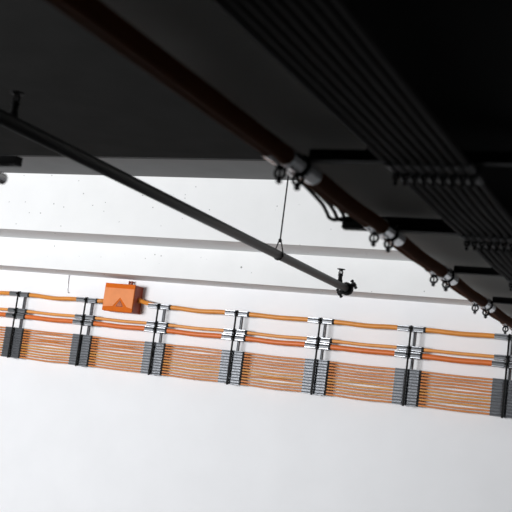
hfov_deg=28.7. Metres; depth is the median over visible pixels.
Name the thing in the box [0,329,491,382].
cable
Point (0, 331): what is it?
cable
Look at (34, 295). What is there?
power cable
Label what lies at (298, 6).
cable
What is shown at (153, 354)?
bracket
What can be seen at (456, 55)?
ceiling
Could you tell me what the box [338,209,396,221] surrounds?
cable
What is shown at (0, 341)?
cable
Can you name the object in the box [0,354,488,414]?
cable
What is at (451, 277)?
crossbar
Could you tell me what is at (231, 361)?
bracket
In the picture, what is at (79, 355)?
bracket
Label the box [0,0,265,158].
ceiling
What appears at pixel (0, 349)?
cable
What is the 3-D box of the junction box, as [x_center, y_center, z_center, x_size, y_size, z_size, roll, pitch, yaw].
[-1.570,0.478,11.835,0.473,0.389,0.201,4,-9,25]
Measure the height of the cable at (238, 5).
0.028 m
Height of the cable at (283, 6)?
0.028 m
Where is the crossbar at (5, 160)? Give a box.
[0,155,22,183]
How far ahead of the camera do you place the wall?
11.06 m
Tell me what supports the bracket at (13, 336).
attached to the wall
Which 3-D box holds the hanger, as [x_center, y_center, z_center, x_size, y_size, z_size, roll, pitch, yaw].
[0.231,-0.620,6.859,0.076,1.325,0.024,4,-9,25]
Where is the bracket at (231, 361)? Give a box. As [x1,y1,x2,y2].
[218,310,249,384]
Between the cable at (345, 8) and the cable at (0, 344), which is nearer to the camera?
the cable at (345, 8)
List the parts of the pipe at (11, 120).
frame arm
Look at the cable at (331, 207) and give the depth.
3.96 m
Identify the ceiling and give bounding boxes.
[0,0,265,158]
[101,0,511,317]
[339,0,511,216]
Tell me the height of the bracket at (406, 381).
0.834 m
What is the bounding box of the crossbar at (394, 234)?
[341,219,511,252]
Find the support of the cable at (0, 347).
attached to the bracket at (13, 336)
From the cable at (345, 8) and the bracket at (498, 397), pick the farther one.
the bracket at (498, 397)
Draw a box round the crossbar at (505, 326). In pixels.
[501,323,511,333]
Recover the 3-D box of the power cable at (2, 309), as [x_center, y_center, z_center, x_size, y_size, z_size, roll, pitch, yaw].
[-0.638,0.821,11.331,8.100,0.041,0.036,4,-9,25]
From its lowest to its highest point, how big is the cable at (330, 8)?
0.028 m
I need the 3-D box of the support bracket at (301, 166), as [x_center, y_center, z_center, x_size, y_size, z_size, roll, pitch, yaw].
[0.406,-0.264,2.979,0.780,0.161,0.240,4,-9,25]
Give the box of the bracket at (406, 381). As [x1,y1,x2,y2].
[391,325,425,406]
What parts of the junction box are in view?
raised panel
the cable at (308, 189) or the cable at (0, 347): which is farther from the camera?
the cable at (0, 347)
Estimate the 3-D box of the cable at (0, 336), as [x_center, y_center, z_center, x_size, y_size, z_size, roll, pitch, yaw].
[-0.683,1.162,11.279,8.100,0.031,0.019,4,-9,25]
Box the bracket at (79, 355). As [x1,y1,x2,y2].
[68,297,97,366]
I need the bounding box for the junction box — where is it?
[102,281,143,313]
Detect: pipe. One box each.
[0,90,356,297]
[55,0,511,327]
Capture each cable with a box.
[0,291,102,302]
[0,308,493,357]
[0,312,491,365]
[0,326,492,379]
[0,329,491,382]
[0,331,491,386]
[0,334,491,389]
[0,336,491,392]
[0,339,490,395]
[0,341,490,398]
[0,344,490,401]
[0,347,489,404]
[0,349,489,408]
[0,352,489,411]
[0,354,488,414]
[45,0,511,330]
[139,299,494,338]
[212,0,509,279]
[227,0,511,278]
[241,0,511,272]
[256,0,511,267]
[271,0,511,260]
[286,0,510,249]
[295,178,445,222]
[301,0,510,238]
[316,0,511,235]
[316,193,437,222]
[332,0,511,225]
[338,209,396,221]
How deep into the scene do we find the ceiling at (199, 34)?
2.75 m
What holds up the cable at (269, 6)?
attached to the crossbar at (394, 234)
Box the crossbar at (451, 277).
[425,264,511,291]
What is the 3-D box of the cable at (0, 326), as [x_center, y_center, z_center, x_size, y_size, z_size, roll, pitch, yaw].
[-0.667,1.041,11.298,8.100,0.032,0.019,4,-9,25]
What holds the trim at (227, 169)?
attached to the ceiling at (78, 89)
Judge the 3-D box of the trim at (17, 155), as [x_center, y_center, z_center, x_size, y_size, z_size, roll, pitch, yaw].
[-4.057,-1.180,11.418,35.000,0.030,0.058,4,-9,25]
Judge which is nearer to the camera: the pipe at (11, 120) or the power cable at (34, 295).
the pipe at (11, 120)
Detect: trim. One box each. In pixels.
[0,157,295,179]
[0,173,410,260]
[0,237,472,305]
[17,155,267,160]
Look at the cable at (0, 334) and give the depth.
10.88 m
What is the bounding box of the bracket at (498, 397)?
[489,333,511,417]
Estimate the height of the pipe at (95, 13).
0.061 m
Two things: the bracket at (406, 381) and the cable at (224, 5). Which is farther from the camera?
the bracket at (406, 381)
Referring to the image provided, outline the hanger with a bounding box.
[274,175,288,259]
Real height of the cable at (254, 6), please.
0.029 m
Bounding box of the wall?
[0,270,511,511]
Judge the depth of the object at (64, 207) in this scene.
10.73 m
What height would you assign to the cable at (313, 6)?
0.028 m
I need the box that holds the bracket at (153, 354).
[140,303,170,375]
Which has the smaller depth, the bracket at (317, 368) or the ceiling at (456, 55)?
the ceiling at (456, 55)
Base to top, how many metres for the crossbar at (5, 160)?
1.634 m
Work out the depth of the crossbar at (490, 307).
5.76 m
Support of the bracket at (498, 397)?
attached to the wall
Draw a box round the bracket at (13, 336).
[1,291,28,358]
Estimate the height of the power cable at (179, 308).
0.116 m
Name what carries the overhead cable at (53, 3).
attached to the crossbar at (394, 234)
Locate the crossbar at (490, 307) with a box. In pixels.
[468,296,511,317]
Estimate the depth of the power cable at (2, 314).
10.92 m
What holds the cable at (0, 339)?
attached to the bracket at (13, 336)
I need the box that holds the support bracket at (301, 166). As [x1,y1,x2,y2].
[260,145,511,190]
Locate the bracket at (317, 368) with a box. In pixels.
[301,317,334,395]
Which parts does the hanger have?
rod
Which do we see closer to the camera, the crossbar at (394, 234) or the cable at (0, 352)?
the crossbar at (394, 234)
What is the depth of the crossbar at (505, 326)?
6.71 m

